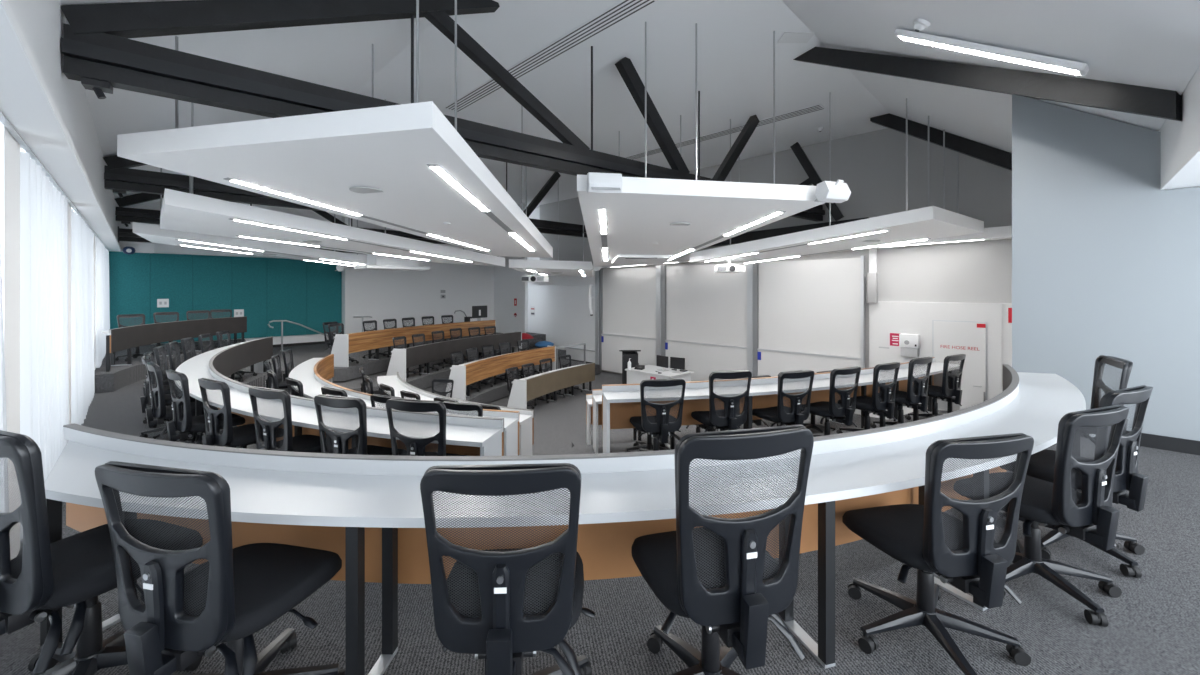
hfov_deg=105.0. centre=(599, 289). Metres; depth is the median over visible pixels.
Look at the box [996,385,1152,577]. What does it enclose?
office chair
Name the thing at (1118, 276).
wall
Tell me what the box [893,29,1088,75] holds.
light
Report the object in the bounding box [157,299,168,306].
wall switch
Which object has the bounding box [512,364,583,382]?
countertop
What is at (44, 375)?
curtain
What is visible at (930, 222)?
ceiling panel
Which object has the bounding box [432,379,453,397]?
office chair
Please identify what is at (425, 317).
office chair
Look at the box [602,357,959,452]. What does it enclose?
curved desk
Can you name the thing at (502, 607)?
office chair
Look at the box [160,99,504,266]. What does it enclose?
ceiling panel
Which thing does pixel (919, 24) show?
smoke detector
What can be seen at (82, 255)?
curtain
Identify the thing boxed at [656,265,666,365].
column
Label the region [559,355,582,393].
office chair
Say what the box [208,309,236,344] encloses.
office chair
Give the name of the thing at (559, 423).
floor
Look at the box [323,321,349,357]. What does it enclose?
office chair
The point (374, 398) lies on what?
office chair
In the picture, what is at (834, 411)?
office chair
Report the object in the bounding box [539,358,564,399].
office chair
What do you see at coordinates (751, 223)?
diffuser
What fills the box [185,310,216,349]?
office chair
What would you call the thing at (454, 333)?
office chair
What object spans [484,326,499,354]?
office chair
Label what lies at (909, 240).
diffuser
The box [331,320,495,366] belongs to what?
curved desk
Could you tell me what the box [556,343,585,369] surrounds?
guard rail
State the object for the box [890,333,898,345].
safety sign
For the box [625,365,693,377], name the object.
countertop
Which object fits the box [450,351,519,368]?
countertop
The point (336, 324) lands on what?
office chair
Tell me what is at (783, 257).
diffuser
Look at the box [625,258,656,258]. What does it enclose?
air vent
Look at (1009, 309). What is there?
fire sign
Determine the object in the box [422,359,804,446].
floor
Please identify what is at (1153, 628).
floor
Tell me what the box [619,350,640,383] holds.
lectern
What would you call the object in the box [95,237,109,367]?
curtain
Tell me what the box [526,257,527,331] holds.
wall
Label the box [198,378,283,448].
office chair
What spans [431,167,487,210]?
diffuser
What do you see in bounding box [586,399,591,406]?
countertop
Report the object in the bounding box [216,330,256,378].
office chair
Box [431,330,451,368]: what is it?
office chair
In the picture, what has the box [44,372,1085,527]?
countertop
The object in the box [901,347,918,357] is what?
tray
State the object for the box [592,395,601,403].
countertop
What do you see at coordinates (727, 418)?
office chair
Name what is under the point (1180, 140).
ceiling
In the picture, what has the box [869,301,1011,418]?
wall
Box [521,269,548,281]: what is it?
projector
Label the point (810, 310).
whiteboard
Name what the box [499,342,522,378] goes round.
office chair
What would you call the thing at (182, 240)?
ceiling light
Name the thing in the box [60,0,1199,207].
ceiling
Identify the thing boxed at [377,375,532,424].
countertop
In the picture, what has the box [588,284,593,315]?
speaker
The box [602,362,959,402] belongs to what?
countertop
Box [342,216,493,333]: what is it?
wall
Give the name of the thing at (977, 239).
diffuser
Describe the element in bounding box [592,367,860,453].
curved desk
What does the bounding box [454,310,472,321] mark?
camera
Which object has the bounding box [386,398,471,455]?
office chair
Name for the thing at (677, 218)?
ceiling panel
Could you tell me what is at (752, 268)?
column
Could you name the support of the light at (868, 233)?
attached to the ceiling panel at (930, 222)
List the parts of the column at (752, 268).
post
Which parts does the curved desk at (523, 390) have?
panel, leg, edge trim, panel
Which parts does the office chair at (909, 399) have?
seat, backrest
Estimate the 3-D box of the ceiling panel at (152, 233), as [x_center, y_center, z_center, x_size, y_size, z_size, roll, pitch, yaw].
[-7.751,-2.041,11.135,4.904,2.958,2.110,0,0,-43]
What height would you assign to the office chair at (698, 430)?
0.985 m
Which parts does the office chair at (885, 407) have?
seat, backrest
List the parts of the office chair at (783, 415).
seat, backrest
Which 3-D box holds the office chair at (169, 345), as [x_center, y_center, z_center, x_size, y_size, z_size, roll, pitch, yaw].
[-6.857,1.357,7.743,0.671,0.985,0.639,0,0,-30]
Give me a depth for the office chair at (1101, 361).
3.67 m
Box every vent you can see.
[444,0,657,111]
[625,104,825,159]
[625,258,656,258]
[718,266,725,270]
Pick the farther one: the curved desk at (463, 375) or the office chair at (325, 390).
the curved desk at (463, 375)
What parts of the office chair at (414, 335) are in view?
backrest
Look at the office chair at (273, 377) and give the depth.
6.62 m
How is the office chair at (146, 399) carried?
on the floor at (120, 410)
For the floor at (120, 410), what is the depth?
3.01 m
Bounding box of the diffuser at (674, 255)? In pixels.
[669,249,693,259]
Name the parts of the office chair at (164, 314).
backrest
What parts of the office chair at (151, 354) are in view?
backrest, seat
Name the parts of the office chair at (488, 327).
backrest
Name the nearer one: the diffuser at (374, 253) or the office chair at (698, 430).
the office chair at (698, 430)
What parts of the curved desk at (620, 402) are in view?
panel, leg, edge trim, leg, leg, leg, leg, leg, panel, leg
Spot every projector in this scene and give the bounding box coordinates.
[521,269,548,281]
[714,260,744,272]
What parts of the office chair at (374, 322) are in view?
backrest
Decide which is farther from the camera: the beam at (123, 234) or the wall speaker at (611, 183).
the beam at (123, 234)
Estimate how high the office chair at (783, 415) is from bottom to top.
0.975 m
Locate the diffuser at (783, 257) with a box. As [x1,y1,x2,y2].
[745,256,799,263]
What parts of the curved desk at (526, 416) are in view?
edge trim, panel, panel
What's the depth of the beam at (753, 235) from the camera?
11.34 m
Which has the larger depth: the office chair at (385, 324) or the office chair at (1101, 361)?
the office chair at (385, 324)
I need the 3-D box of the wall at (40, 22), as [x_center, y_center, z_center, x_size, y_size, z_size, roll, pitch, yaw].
[-5.752,0.385,4.784,0.530,5.070,21.300,0,0,-45]
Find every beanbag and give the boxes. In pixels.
[522,333,532,338]
[535,341,553,347]
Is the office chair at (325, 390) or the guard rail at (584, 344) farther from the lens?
the guard rail at (584, 344)
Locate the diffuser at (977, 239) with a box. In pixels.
[889,239,983,246]
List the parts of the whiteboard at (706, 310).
pen rail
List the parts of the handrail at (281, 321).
post, rail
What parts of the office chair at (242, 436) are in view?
backrest, seat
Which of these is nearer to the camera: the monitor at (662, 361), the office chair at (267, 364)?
the office chair at (267, 364)
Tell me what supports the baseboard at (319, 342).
attached to the wall at (157, 248)
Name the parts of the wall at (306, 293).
panel, panel, panel, panel, panel, panel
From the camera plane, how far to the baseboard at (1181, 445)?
4.35 m
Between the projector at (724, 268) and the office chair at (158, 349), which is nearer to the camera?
the office chair at (158, 349)
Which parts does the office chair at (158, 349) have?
backrest, seat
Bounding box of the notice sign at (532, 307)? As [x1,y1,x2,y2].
[531,306,534,315]
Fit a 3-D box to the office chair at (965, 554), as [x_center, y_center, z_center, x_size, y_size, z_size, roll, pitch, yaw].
[1.400,1.042,2.020,0.639,0.955,0.671,0,0,-13]
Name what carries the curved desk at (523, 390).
on the floor at (559, 423)
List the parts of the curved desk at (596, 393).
panel, leg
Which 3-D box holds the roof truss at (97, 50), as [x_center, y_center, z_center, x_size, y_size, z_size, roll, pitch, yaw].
[0.567,-2.586,7.197,11.894,2.171,0.240,0,0,-39]
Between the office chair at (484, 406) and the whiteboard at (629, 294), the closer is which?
the office chair at (484, 406)
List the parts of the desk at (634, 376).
panel, panel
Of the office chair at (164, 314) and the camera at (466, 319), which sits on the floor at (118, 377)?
the office chair at (164, 314)
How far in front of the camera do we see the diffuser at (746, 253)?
9.51 m
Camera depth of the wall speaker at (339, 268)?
13.60 m
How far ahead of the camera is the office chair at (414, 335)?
12.37 m
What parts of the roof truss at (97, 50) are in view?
bolt plate, tie rod, tie rod, tie rod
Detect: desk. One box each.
[40,364,1085,674]
[102,316,246,371]
[174,337,503,455]
[289,354,518,455]
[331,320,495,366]
[377,372,533,455]
[386,331,521,381]
[446,346,555,399]
[507,363,594,408]
[586,394,714,444]
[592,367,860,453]
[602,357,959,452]
[625,365,693,383]
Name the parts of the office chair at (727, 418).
seat, backrest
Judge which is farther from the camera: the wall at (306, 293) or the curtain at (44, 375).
the wall at (306, 293)
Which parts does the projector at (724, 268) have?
badge plate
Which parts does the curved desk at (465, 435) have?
leg, panel, leg, leg, leg, edge trim, panel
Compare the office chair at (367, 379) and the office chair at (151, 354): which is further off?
the office chair at (367, 379)
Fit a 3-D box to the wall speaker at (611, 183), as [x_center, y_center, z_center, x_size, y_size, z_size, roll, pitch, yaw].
[0.051,-1.281,5.498,0.400,0.259,0.282,0,0,-9]
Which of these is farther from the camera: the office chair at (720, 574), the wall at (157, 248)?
the wall at (157, 248)
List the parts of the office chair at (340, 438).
backrest, seat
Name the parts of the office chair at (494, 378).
backrest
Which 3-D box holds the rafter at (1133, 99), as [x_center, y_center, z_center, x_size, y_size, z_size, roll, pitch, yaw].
[3.765,-2.565,5.363,0.120,2.470,3.840,0,0,-24]
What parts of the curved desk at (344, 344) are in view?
panel, leg, edge trim, panel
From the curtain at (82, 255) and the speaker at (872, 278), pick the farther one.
the speaker at (872, 278)
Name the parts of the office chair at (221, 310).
backrest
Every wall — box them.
[0,0,117,559]
[109,251,341,343]
[112,201,341,344]
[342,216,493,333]
[494,203,525,332]
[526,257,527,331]
[528,207,594,362]
[540,197,592,265]
[603,128,1011,367]
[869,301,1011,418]
[1012,95,1199,440]
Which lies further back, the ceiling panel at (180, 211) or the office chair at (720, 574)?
the ceiling panel at (180, 211)
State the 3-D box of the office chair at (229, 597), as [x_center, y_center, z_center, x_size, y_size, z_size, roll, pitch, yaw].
[-1.309,1.027,1.651,0.639,0.985,0.671,0,0,13]
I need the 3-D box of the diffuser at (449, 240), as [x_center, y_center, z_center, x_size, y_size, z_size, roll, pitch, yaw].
[-2.356,-0.790,7.770,0.080,0.155,1.349,0,0,28]
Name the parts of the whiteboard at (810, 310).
pen rail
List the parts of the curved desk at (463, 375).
panel, leg, edge trim, panel, panel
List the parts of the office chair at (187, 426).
backrest, lever, lever, seat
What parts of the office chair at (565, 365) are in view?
backrest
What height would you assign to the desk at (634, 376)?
0.750 m
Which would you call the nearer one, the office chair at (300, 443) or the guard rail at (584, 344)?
the office chair at (300, 443)
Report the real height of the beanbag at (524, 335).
0.529 m
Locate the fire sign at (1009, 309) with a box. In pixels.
[1008,308,1011,322]
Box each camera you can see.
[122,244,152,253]
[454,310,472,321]
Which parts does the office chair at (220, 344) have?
backrest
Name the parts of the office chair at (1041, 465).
seat, backrest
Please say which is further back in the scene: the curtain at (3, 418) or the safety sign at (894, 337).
the safety sign at (894, 337)
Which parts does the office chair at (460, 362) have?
backrest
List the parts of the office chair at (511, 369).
backrest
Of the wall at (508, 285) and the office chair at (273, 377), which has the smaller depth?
the office chair at (273, 377)
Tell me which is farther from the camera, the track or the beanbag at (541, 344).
the beanbag at (541, 344)
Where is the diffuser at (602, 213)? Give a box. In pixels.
[599,210,605,233]
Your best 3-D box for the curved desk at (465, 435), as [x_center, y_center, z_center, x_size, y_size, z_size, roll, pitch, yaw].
[-4.754,1.454,6.484,1.826,0.792,9.841,0,0,-45]
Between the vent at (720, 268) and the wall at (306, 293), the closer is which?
the vent at (720, 268)
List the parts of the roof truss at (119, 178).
bolt plate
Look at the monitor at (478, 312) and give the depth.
15.98 m
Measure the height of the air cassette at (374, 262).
0.400 m
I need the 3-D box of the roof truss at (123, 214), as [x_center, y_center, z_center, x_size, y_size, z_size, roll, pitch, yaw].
[-7.206,-2.581,14.616,11.326,2.181,0.240,0,0,-43]
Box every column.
[595,268,602,371]
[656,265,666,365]
[747,262,758,375]
[861,256,864,368]
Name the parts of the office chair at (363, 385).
backrest, seat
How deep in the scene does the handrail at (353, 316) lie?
15.46 m
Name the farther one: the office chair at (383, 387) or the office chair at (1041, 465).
the office chair at (383, 387)
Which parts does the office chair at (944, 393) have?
seat, backrest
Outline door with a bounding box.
[920,302,1001,410]
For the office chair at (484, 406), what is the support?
on the floor at (487, 394)
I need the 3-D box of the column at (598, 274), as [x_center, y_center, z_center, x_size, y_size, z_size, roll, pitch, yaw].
[-0.032,1.040,16.104,0.110,3.600,0.280,0,0,-45]
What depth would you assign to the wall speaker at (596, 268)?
11.36 m
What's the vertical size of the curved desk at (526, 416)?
0.792 m
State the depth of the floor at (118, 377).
9.16 m
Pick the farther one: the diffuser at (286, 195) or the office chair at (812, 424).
the office chair at (812, 424)
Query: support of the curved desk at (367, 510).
on the floor at (1153, 628)
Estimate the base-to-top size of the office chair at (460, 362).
0.965 m
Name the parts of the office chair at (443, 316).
backrest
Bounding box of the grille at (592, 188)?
[591,187,620,189]
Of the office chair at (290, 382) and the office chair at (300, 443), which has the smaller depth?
the office chair at (300, 443)
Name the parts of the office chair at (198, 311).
backrest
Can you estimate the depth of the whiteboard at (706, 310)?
13.06 m
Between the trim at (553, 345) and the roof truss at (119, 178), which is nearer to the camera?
the roof truss at (119, 178)
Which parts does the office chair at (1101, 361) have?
seat, backrest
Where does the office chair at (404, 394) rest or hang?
on the floor at (487, 394)
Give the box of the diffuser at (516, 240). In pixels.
[509,233,533,250]
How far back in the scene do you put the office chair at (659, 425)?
4.62 m
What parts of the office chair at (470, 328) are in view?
backrest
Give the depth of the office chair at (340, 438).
3.48 m
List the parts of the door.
frame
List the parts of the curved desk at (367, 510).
leg, leg, leg, leg, edge trim, leg, leg, leg, leg, panel, leg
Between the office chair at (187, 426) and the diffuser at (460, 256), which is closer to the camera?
the office chair at (187, 426)
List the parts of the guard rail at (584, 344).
post, rail, post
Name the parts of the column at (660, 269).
post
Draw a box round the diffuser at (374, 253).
[374,253,428,260]
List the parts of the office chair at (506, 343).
backrest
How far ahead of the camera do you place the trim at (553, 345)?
17.82 m
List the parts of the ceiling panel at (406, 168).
panel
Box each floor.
[0,437,1199,674]
[17,332,971,627]
[95,339,245,392]
[222,347,886,454]
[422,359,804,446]
[488,371,821,455]
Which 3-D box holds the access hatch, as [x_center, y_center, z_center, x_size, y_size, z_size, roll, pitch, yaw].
[2.729,-3.514,6.406,0.420,0.012,0.260,0,0,0]
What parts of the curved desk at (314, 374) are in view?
panel, edge trim, panel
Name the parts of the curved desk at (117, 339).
leg, leg, leg, edge trim, panel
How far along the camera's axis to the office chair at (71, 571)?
1.55 m
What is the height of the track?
0.013 m
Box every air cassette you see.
[354,254,430,270]
[611,254,670,264]
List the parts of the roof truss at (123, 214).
bolt plate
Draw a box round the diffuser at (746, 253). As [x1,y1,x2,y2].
[705,253,756,261]
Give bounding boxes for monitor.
[472,306,486,320]
[657,355,668,370]
[670,357,684,372]
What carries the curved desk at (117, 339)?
on the floor at (118, 377)
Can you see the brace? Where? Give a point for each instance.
(814, 178)
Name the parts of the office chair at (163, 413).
backrest, lever, seat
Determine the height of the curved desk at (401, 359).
0.792 m
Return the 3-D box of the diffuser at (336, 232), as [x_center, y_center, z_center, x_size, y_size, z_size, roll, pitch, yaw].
[-4.769,-0.925,7.201,0.080,0.144,1.560,0,0,34]
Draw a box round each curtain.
[0,200,8,512]
[20,151,69,539]
[71,209,94,424]
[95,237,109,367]
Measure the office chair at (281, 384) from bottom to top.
0.985 m
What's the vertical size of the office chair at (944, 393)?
0.985 m
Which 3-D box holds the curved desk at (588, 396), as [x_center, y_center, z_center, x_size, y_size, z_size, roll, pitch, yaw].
[1.890,2.114,8.100,4.507,0.792,0.678,0,0,-22]
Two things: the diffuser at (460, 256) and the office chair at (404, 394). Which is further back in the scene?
the diffuser at (460, 256)
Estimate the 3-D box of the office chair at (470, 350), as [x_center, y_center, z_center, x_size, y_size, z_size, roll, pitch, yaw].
[-3.101,2.017,11.935,0.671,0.985,0.639,0,0,21]
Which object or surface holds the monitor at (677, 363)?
on the desk at (634, 376)
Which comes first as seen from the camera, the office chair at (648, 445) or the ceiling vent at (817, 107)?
the office chair at (648, 445)
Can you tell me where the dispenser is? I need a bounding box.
[899,333,919,357]
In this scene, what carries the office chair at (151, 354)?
on the floor at (120, 410)
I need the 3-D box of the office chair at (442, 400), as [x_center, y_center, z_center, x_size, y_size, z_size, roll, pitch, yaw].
[-2.058,2.017,6.697,0.639,0.985,0.671,0,0,29]
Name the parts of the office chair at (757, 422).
backrest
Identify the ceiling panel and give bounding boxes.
[117,0,552,257]
[133,168,366,265]
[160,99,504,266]
[509,166,592,276]
[577,22,824,265]
[601,152,1011,267]
[690,92,983,263]
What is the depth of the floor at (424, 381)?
10.72 m
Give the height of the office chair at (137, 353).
0.985 m
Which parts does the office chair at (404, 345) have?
backrest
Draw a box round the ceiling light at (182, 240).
[182,240,259,250]
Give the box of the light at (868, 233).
[810,231,885,243]
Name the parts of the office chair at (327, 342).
backrest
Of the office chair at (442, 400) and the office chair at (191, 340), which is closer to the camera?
the office chair at (442, 400)
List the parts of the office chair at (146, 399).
backrest, seat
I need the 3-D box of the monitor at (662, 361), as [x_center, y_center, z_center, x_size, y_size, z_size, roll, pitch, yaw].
[1.641,1.899,11.964,0.200,0.380,0.400,0,0,-37]
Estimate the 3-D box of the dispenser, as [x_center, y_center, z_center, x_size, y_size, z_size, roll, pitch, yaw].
[6.447,1.155,9.586,0.166,0.470,0.340,0,0,-45]
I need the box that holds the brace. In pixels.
[791,142,843,220]
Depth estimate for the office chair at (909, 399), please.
5.74 m
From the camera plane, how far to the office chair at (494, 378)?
12.55 m
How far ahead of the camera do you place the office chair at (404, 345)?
11.69 m
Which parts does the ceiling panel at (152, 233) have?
panel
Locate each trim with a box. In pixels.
[0,0,120,251]
[532,270,594,285]
[553,345,594,351]
[869,248,876,272]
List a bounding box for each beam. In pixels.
[118,226,498,256]
[709,217,868,246]
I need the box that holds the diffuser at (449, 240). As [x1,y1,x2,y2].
[428,234,488,250]
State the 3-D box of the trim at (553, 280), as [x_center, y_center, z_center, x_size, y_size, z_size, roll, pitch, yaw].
[-1.259,-0.450,17.777,0.640,0.540,3.680,0,0,-45]
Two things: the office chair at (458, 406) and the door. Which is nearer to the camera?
the office chair at (458, 406)
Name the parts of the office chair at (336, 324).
backrest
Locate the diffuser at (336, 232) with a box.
[234,220,345,239]
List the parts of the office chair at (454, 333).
backrest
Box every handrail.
[268,320,327,350]
[353,316,371,331]
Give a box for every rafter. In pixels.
[793,47,1181,120]
[870,113,1011,170]
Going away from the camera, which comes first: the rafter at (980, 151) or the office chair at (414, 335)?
the rafter at (980, 151)
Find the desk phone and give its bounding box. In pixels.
[634,363,644,369]
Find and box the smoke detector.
[913,18,930,31]
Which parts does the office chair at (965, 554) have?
lever, seat, tension knob, backrest, lever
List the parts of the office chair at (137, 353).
backrest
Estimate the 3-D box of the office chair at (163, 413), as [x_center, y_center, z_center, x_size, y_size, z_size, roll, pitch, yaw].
[-4.764,1.327,5.275,0.639,1.044,0.671,0,0,39]
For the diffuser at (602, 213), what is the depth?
6.99 m
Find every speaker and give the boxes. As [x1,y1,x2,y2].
[335,264,344,271]
[587,172,621,193]
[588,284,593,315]
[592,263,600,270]
[814,179,850,202]
[867,273,877,302]
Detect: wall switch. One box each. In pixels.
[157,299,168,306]
[234,309,243,316]
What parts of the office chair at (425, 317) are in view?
backrest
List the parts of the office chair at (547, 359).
backrest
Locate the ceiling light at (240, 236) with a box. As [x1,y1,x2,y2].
[240,236,318,246]
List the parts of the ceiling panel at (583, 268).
panel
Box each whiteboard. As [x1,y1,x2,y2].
[601,267,655,373]
[665,263,746,380]
[757,258,860,414]
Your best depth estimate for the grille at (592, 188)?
5.39 m
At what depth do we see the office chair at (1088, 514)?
2.17 m
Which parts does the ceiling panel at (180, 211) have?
panel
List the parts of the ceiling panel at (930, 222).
panel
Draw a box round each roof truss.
[60,0,824,221]
[103,155,587,237]
[115,193,450,244]
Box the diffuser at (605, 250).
[603,248,607,260]
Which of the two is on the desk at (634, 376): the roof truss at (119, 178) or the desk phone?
the desk phone
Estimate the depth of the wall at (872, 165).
9.68 m
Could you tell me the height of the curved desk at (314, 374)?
0.792 m
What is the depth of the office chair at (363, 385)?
8.83 m
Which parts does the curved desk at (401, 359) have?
panel, leg, edge trim, panel, panel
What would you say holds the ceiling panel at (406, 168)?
hanging from the ceiling at (1146, 43)
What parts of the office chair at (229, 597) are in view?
backrest, tension knob, lever, seat, lever, lever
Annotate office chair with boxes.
[0,430,202,674]
[95,461,344,674]
[115,314,154,361]
[139,356,194,438]
[143,351,181,427]
[145,362,217,444]
[153,312,187,354]
[153,346,174,384]
[166,341,180,370]
[166,369,244,443]
[180,337,195,361]
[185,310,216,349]
[198,333,242,381]
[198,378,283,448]
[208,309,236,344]
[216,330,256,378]
[249,386,325,452]
[264,361,298,394]
[267,370,278,389]
[271,354,286,388]
[282,349,293,380]
[285,377,303,396]
[314,394,406,455]
[321,386,347,396]
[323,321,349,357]
[328,323,358,363]
[359,367,389,395]
[363,320,389,358]
[364,375,373,393]
[370,394,402,407]
[380,383,394,395]
[383,319,396,352]
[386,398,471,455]
[392,336,421,377]
[400,390,420,399]
[402,317,414,326]
[412,334,438,372]
[420,463,594,674]
[422,316,433,342]
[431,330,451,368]
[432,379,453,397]
[434,397,457,402]
[441,315,452,338]
[443,401,482,416]
[450,328,469,361]
[450,351,479,394]
[466,348,492,389]
[468,327,485,359]
[476,403,500,409]
[482,345,506,384]
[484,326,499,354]
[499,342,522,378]
[505,367,533,408]
[517,340,538,373]
[522,363,548,405]
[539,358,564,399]
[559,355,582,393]
[625,429,671,451]
[630,378,685,451]
[632,425,813,674]
[681,424,710,437]
[691,370,751,431]
[743,375,770,428]
[752,370,814,428]
[801,366,860,436]
[803,370,834,432]
[836,362,899,433]
[842,433,1033,674]
[870,357,932,427]
[905,354,965,419]
[953,405,1128,626]
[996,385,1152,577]
[1080,355,1132,444]
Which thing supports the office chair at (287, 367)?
on the floor at (424, 381)
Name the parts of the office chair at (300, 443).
backrest, seat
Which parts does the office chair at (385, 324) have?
backrest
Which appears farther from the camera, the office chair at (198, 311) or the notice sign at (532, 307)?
the notice sign at (532, 307)
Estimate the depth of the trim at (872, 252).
10.15 m
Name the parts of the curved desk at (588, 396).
panel, leg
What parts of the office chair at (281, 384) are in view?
backrest, seat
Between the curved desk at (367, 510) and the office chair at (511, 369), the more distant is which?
the office chair at (511, 369)
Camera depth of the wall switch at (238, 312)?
14.20 m
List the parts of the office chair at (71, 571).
backrest, tension knob, lever, lever, seat, lever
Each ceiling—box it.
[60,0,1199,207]
[1159,66,1199,189]
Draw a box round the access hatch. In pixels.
[777,32,814,42]
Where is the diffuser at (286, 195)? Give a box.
[231,180,360,215]
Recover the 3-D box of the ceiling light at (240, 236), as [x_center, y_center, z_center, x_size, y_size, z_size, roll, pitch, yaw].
[-5.924,-0.895,8.547,1.213,0.112,0.080,0,0,-39]
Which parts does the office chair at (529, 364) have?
backrest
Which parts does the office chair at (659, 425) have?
seat, backrest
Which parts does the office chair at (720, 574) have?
lever, seat, tension knob, backrest, lever, lever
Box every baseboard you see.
[273,341,325,346]
[1080,431,1199,454]
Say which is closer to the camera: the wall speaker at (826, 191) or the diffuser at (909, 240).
the wall speaker at (826, 191)
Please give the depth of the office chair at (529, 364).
11.64 m
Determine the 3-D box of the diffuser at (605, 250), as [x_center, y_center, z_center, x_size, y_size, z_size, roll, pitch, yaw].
[0.110,-0.715,9.371,0.080,0.167,1.228,0,0,2]
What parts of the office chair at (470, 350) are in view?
backrest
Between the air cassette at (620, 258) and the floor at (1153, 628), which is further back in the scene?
the air cassette at (620, 258)
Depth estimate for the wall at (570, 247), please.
17.92 m
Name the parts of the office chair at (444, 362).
backrest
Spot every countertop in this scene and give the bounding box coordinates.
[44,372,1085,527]
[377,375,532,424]
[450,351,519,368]
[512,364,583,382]
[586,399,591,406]
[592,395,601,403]
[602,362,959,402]
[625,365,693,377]
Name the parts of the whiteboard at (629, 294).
pen rail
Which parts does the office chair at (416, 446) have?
backrest, seat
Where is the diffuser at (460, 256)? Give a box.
[411,251,469,261]
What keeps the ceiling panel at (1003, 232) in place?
hanging from the ceiling at (1146, 43)
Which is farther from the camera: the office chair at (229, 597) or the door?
the door
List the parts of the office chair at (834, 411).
seat, backrest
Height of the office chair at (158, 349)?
0.985 m
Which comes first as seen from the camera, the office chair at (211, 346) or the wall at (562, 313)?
the office chair at (211, 346)
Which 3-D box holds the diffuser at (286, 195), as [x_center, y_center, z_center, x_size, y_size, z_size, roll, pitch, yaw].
[-3.546,-1.075,5.498,0.080,0.166,1.451,0,0,28]
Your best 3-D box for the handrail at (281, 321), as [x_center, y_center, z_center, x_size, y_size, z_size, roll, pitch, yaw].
[-9.246,1.378,14.371,1.875,0.944,0.100,0,0,-45]
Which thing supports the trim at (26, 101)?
attached to the wall at (40, 22)
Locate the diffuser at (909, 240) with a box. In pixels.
[856,239,926,248]
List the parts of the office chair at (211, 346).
backrest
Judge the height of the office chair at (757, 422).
1.004 m
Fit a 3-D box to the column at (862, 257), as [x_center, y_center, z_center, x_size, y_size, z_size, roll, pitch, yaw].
[5.844,1.040,10.228,0.110,3.600,0.060,0,0,-45]
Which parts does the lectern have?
panel, panel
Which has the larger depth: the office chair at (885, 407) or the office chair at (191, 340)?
the office chair at (191, 340)
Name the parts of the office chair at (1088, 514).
seat, lever, tension knob, backrest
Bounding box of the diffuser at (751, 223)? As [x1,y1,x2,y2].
[723,212,781,235]
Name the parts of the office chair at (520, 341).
backrest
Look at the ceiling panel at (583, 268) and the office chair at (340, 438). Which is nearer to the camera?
the office chair at (340, 438)
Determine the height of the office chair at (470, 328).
1.004 m
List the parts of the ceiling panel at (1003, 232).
panel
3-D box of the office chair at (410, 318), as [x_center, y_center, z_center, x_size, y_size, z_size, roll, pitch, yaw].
[-5.614,1.347,13.969,0.671,1.004,0.639,0,0,24]
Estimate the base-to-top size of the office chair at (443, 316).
1.004 m
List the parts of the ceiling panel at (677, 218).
panel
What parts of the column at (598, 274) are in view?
post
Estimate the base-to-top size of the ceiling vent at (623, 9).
0.016 m
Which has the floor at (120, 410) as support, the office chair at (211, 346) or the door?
the office chair at (211, 346)
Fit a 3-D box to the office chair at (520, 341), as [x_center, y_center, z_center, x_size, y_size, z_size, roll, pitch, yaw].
[-2.118,2.017,13.827,0.671,0.985,0.639,0,0,34]
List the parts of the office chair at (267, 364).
backrest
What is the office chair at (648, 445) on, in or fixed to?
on the floor at (424, 381)
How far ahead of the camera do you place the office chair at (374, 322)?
12.63 m
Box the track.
[0,110,108,250]

